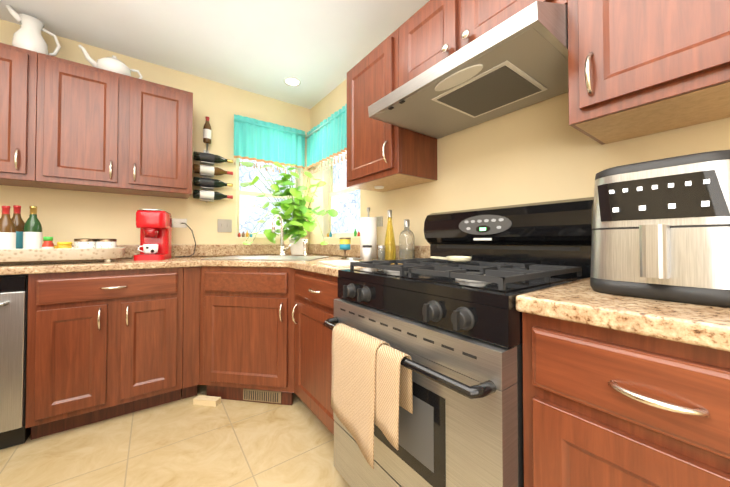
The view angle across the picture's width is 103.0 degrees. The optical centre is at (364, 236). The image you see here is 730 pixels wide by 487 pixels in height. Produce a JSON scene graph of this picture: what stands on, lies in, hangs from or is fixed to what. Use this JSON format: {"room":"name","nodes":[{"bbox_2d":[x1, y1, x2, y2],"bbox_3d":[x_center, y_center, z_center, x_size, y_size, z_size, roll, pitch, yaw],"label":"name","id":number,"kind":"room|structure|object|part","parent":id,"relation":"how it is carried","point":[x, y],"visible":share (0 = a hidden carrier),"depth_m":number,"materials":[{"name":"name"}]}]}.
{"room":"kitchen","nodes":[
{"label":"kitchen","id":0,"kind":"room"},
{"bbox_2d":[0,19,309,274],"bbox_3d":[-2.058,-0.146,2.078,3.860,2.440,0.160,1,-1,-36],"label":"wall","id":1,"kind":"structure","parent":0,"point":[67,215],"depth_m":2.36,"materials":[{"name":"beige paint"}]},
{"bbox_2d":[0,43,48,187],"bbox_3d":[-2.205,-0.707,1.657,0.500,0.762,0.360,1,-1,-36],"label":"upper cabinet","id":2,"kind":"object","parent":1,"relation":"attached to","point":[18,92],"visible":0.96,"depth_m":1.65,"materials":[{"name":"brown wood"}]},
{"bbox_2d":[6,5,60,55],"bbox_3d":[-2.049,-1.226,1.800,0.148,0.280,0.230,-1,-1,34],"label":"pitcher","id":3,"kind":"object","parent":2,"relation":"on","point":[27,35],"visible":0.73,"depth_m":1.75,"materials":[{"name":"white ceramic"}]},
{"bbox_2d":[35,53,192,198],"bbox_3d":[-1.682,-0.700,2.038,0.790,0.762,0.360,1,-1,-36],"label":"upper cabinet","id":4,"kind":"object","parent":1,"relation":"attached to","point":[101,130],"visible":1,"depth_m":1.89,"materials":[{"name":"brown wood"}]},
{"bbox_2d":[78,45,142,78],"bbox_3d":[-1.749,-1.169,2.009,0.339,0.172,0.187,1,-1,-44],"label":"teapot","id":5,"kind":"object","parent":4,"relation":"on","point":[113,63],"visible":0.65,"depth_m":1.94,"materials":[{"name":"white ceramic"}]},
{"bbox_2d":[172,218,186,227],"bbox_3d":[-1.519,-0.111,2.365,0.115,0.072,0.008,1,-1,-36],"label":"electrical outlet","id":6,"kind":"object","parent":1,"relation":"attached to","point":[176,223],"visible":0.9,"depth_m":2.37,"materials":[{"name":"beige plastic"}]},
{"bbox_2d":[176,223,195,256],"bbox_3d":[-1.448,0.024,2.345,0.144,0.276,0.104,1,-1,-36],"label":"cord","id":7,"kind":"object","parent":6,"relation":"attached to","point":[194,240],"visible":1,"depth_m":2.36,"materials":[{"name":"black plastic"}]},
{"bbox_2d":[193,116,232,201],"bbox_3d":[-1.292,-0.649,2.479,0.301,0.721,0.098,1,-1,-36],"label":"wine rack","id":8,"kind":"object","parent":1,"relation":"attached to","point":[206,170],"visible":1,"depth_m":2.43,"materials":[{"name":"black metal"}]},
{"bbox_2d":[218,219,231,231],"bbox_3d":[-1.238,-0.098,2.565,0.115,0.115,0.015,1,-1,-36],"label":"light switch","id":9,"kind":"object","parent":1,"relation":"attached to","point":[224,225],"visible":1,"depth_m":2.57,"materials":[{"name":"beige plastic"}]},
{"bbox_2d":[235,158,302,238],"bbox_3d":[-0.941,-0.412,2.868,0.650,0.860,0.113,1,-1,-36],"label":"window","id":10,"kind":"structure","parent":1,"relation":"in","point":[248,217],"depth_m":2.81,"materials":[{"name":"beige"}]},
{"bbox_2d":[234,114,305,175],"bbox_3d":[-0.888,-0.857,2.778,0.682,0.464,0.050,1,-1,-36],"label":"valance curtain","id":11,"kind":"object","parent":1,"relation":"attached to","point":[260,141],"visible":0.85,"depth_m":2.76,"materials":[{"name":"turquoise fabric"}]},
{"bbox_2d":[0,385,349,486],"bbox_3d":[-0.694,1.091,0.045,4.020,0.100,5.020,1,-1,-36],"label":"floor","id":12,"kind":"structure","parent":0,"point":[185,442],"depth_m":1.44,"materials":[{"name":"beige tile"}]},
{"bbox_2d":[0,274,30,449],"bbox_3d":[-2.116,0.629,1.510,0.600,0.872,0.667,1,-1,-36],"label":"dishwasher","id":13,"kind":"object","parent":12,"relation":"on","point":[14,431],"visible":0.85,"depth_m":1.43,"materials":[{"name":"silver"}]},
{"bbox_2d":[25,267,199,439],"bbox_3d":[-1.563,0.634,1.914,0.763,0.876,0.665,1,-1,-36],"label":"base cabinet","id":14,"kind":"object","parent":12,"relation":"on","point":[103,345],"depth_m":1.65,"materials":[{"name":"brown wood"}]},
{"bbox_3d":[-1.307,0.637,2.134,0.091,0.876,0.610,1,-1,-36],"label":"base cabinet filler","id":15,"kind":"part","parent":14,"relation":"part of","materials":[{"name":"brown wood"}]},
{"bbox_2d":[193,395,220,406],"bbox_3d":[-1.013,1.053,1.864,0.160,0.034,0.050,0,-1,9],"label":"block","id":16,"kind":"object","parent":12,"relation":"on","point":[213,401],"visible":1,"depth_m":1.85,"materials":[{"name":"beige wood"}]},
{"bbox_2d":[199,266,294,404],"bbox_3d":[-0.699,0.640,2.289,1.075,0.876,1.075,1,-1,-36],"label":"base cabinet","id":17,"kind":"object","parent":12,"relation":"on","point":[246,339],"visible":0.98,"depth_m":1.85,"materials":[{"name":"brown wood"}]},
{"bbox_2d":[0,244,287,274],"bbox_3d":[-1.369,0.128,2.041,2.461,0.138,0.716,1,-1,-36],"label":"countertop","id":18,"kind":"structure","parent":17,"relation":"on","point":[126,261],"depth_m":1.86,"materials":[{"name":"stone"}]},
{"bbox_2d":[0,247,124,261],"bbox_3d":[-1.862,0.109,1.703,0.700,0.086,0.420,1,-1,-36],"label":"tray","id":19,"kind":"object","parent":18,"relation":"on","point":[18,255],"visible":0.96,"depth_m":1.59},
{"bbox_2d":[134,209,171,260],"bbox_3d":[-1.493,-0.013,2.057,0.170,0.343,0.295,0,-1,-24],"label":"coffee maker","id":20,"kind":"object","parent":18,"relation":"on","point":[154,226],"visible":1,"depth_m":1.97,"materials":[{"name":"red plastic"}]},
{"bbox_2d":[240,162,337,254],"bbox_3d":[-0.685,-0.249,2.519,0.709,0.830,0.675,1,-1,-36],"label":"pothos plant","id":21,"kind":"object","parent":18,"relation":"on","point":[297,224],"visible":0.94,"depth_m":2.57,"materials":[{"name":"green plant"}]},
{"bbox_2d":[272,214,307,255],"bbox_3d":[-0.600,-0.012,2.308,0.248,0.336,0.194,0,-1,9],"label":"tap","id":22,"kind":"object","parent":18,"relation":"on","point":[282,250],"visible":1,"depth_m":2.36,"materials":[{"name":"silver metal"}]},
{"bbox_2d":[296,259,366,275],"bbox_3d":[-0.100,0.169,1.724,0.300,0.046,0.690,1,-1,-36],"label":"countertop","id":23,"kind":"structure","parent":17,"relation":"on","point":[312,265],"depth_m":1.51,"materials":[{"name":"stone"}]},
{"bbox_2d":[288,244,429,267],"bbox_3d":[-0.093,0.126,1.952,0.519,0.138,1.050,1,-1,-36],"label":"countertop","id":24,"kind":"structure","parent":17,"relation":"on","point":[334,252],"depth_m":2.39,"materials":[{"name":"stone"}]},
{"bbox_2d":[201,255,328,260],"bbox_3d":[-0.717,0.247,2.175,0.800,0.188,0.500,0,-1,9],"label":"sink basin","id":25,"kind":"object","parent":24,"relation":"in","point":[275,258],"visible":0.25,"depth_m":2.02,"materials":[{"name":"white ceramic"}]},
{"bbox_2d":[318,260,360,266],"bbox_3d":[-0.110,0.147,1.623,0.220,0.008,0.360,0,-1,-26],"label":"cutting board","id":26,"kind":"object","parent":24,"relation":"on","point":[341,263],"visible":0.69,"depth_m":1.61,"materials":[{"name":"beige plastic"}]},
{"bbox_2d":[339,238,350,258],"bbox_3d":[-0.143,0.082,2.094,0.084,0.153,0.082,1,-1,-36],"label":"goblet","id":27,"kind":"object","parent":24,"relation":"on","point":[345,244],"visible":0.98,"depth_m":2.06,"materials":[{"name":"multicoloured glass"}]},
{"bbox_2d":[363,245,371,259],"bbox_3d":[0.015,0.105,1.894,0.062,0.101,0.062,1,-1,-36],"label":"canister","id":28,"kind":"object","parent":24,"relation":"on","point":[367,252],"visible":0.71,"depth_m":1.87,"materials":[{"name":"white plastic"}]},
{"bbox_2d":[358,207,377,259],"bbox_3d":[0.025,-0.024,2.027,0.140,0.362,0.140,1,-1,-36],"label":"paper towel holder","id":29,"kind":"object","parent":24,"relation":"on","point":[368,230],"visible":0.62,"depth_m":1.98,"materials":[{"name":"white paper"}]},
{"bbox_2d":[354,259,402,264],"bbox_3d":[0.153,0.149,1.728,0.300,0.008,0.340,1,-1,-36],"label":"mirror","id":30,"kind":"object","parent":24,"relation":"on","point":[377,259],"visible":0.06,"depth_m":1.78,"materials":[{"name":"beige mirror"}]},
{"bbox_2d":[378,246,384,260],"bbox_3d":[0.099,0.098,1.726,0.042,0.091,0.040,1,-1,-36],"label":"salt shaker","id":31,"kind":"object","parent":30,"relation":"on","point":[381,252],"visible":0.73,"depth_m":1.71,"materials":[{"name":"clear glass"}]},
{"bbox_2d":[384,210,395,259],"bbox_3d":[0.154,-0.011,1.806,0.080,0.312,0.080,1,-1,-36],"label":"oil bottle","id":32,"kind":"object","parent":30,"relation":"on","point":[390,248],"visible":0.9,"depth_m":1.78,"materials":[{"name":"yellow glass"}]},
{"bbox_2d":[399,219,414,259],"bbox_3d":[0.248,0.020,1.719,0.092,0.247,0.092,1,-1,-36],"label":"oil bottle","id":33,"kind":"object","parent":30,"relation":"on","point":[406,244],"visible":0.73,"depth_m":1.68,"materials":[{"name":"clear glass"}]},
{"bbox_2d":[292,269,338,434],"bbox_3d":[-0.034,0.631,1.724,0.665,0.876,0.620,1,-1,-36],"label":"base cabinet","id":34,"kind":"object","parent":12,"relation":"on","point":[316,294],"visible":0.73,"depth_m":1.55,"materials":[{"name":"brown wood"}]},
{"bbox_2d":[323,197,593,486],"bbox_3d":[0.331,0.459,1.131,0.749,1.200,0.760,1,-1,-36],"label":"range","id":35,"kind":"object","parent":12,"relation":"on","point":[453,330],"visible":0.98,"depth_m":0.86,"materials":[{"name":"black metal"}]},
{"bbox_2d":[331,323,412,468],"bbox_3d":[0.006,0.511,0.956,0.077,0.369,0.360,1,-1,-36],"label":"towel","id":36,"kind":"object","parent":35,"relation":"hanging from","point":[371,384],"visible":1,"depth_m":0.90,"materials":[{"name":"beige fabric"}]},
{"bbox_2d":[430,256,471,261],"bbox_3d":[0.367,0.095,1.281,0.099,0.022,0.268,0,-1,-16],"label":"spoon rest","id":37,"kind":"object","parent":35,"relation":"on","point":[458,258],"visible":1,"depth_m":1.18,"materials":[{"name":"white ceramic"}]},
{"bbox_2d":[522,312,729,486],"bbox_3d":[0.736,0.613,0.666,0.665,0.876,0.460,1,-1,-36],"label":"base cabinet","id":38,"kind":"object","parent":12,"relation":"on","point":[604,407],"visible":0.94,"depth_m":0.54,"materials":[{"name":"brown wood"}]},
{"bbox_3d":[1.048,0.606,0.236,0.665,0.876,0.600,1,-1,-36],"label":"base cabinet","id":39,"kind":"object","parent":12,"relation":"on","visible":0},
{"bbox_2d":[516,277,729,351],"bbox_3d":[0.924,0.101,0.441,0.652,0.138,1.061,1,-1,-36],"label":"countertop","id":40,"kind":"structure","parent":39,"relation":"on","point":[582,301],"depth_m":0.54,"materials":[{"name":"stone"}]},
{"bbox_2d":[590,150,729,307],"bbox_3d":[0.733,-0.016,0.699,0.375,0.302,0.265,1,-1,-36],"label":"air fryer","id":41,"kind":"object","parent":40,"relation":"on","point":[661,229],"visible":1,"depth_m":0.60,"materials":[{"name":"silver metal"}]},
{"bbox_2d":[0,0,429,108],"bbox_3d":[-0.694,-1.449,0.088,4.020,0.100,5.020,1,-1,-36],"label":"ceiling","id":42,"kind":"structure","parent":0,"point":[319,49],"depth_m":1.95,"materials":[{"name":"white paint"}]},
{"bbox_2d":[284,77,300,85],"bbox_3d":[-0.635,-1.356,2.540,0.150,0.004,0.150,1,-1,-36],"label":"recessed light","id":43,"kind":"object","parent":42,"relation":"in","point":[291,81],"visible":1,"depth_m":2.54,"materials":[{"name":"white plastic"}]},
{"bbox_2d":[310,79,729,245],"bbox_3d":[0.868,-0.160,1.201,0.160,2.440,4.700,1,-1,-36],"label":"wall","id":44,"kind":"structure","parent":0,"point":[543,151],"depth_m":1.33,"materials":[{"name":"beige paint"}]},
{"bbox_2d":[306,103,346,173],"bbox_3d":[-0.319,-0.860,2.620,0.050,0.464,0.980,1,-1,-36],"label":"valance curtain","id":45,"kind":"object","parent":44,"relation":"attached to","point":[326,139],"visible":0.83,"depth_m":2.64,"materials":[{"name":"turquoise fabric"}]},
{"bbox_2d":[322,150,360,237],"bbox_3d":[-0.177,-0.417,2.604,0.113,0.860,0.650,1,-1,-36],"label":"window","id":46,"kind":"structure","parent":44,"relation":"in","point":[341,199],"depth_m":2.71,"materials":[{"name":"beige"}]},
{"bbox_2d":[376,216,382,226],"bbox_3d":[0.090,-0.110,2.125,0.008,0.072,0.115,1,-1,-36],"label":"electrical outlet","id":47,"kind":"object","parent":44,"relation":"attached to","point":[379,221],"visible":0.48,"depth_m":2.10,"materials":[{"name":"beige plastic"}]},
{"bbox_2d":[347,28,436,191],"bbox_3d":[0.127,-0.705,1.784,0.360,0.762,0.501,1,-1,-36],"label":"upper cabinet","id":48,"kind":"object","parent":44,"relation":"attached to","point":[388,157],"visible":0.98,"depth_m":1.65,"materials":[{"name":"brown wood"}]},
{"bbox_2d":[399,0,566,86],"bbox_3d":[0.501,-0.903,1.277,0.355,0.382,0.760,1,-1,-36],"label":"upper cabinet","id":49,"kind":"object","parent":44,"relation":"attached to","point":[432,33],"visible":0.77,"depth_m":1.25,"materials":[{"name":"brown wood"}]},
{"bbox_2d":[368,1,567,138],"bbox_3d":[0.439,-0.638,1.228,0.501,0.148,0.756,1,-1,-36],"label":"range hood","id":50,"kind":"object","parent":49,"relation":"attached to","point":[517,61],"visible":0.96,"depth_m":1.06,"materials":[{"name":"silver metal"}]},
{"bbox_2d":[567,0,729,143],"bbox_3d":[0.884,-0.722,0.743,0.360,0.762,0.550,1,-1,-36],"label":"upper cabinet","id":51,"kind":"object","parent":44,"relation":"attached to","point":[637,68],"visible":1,"depth_m":0.76,"materials":[{"name":"brown wood"}]}
]}

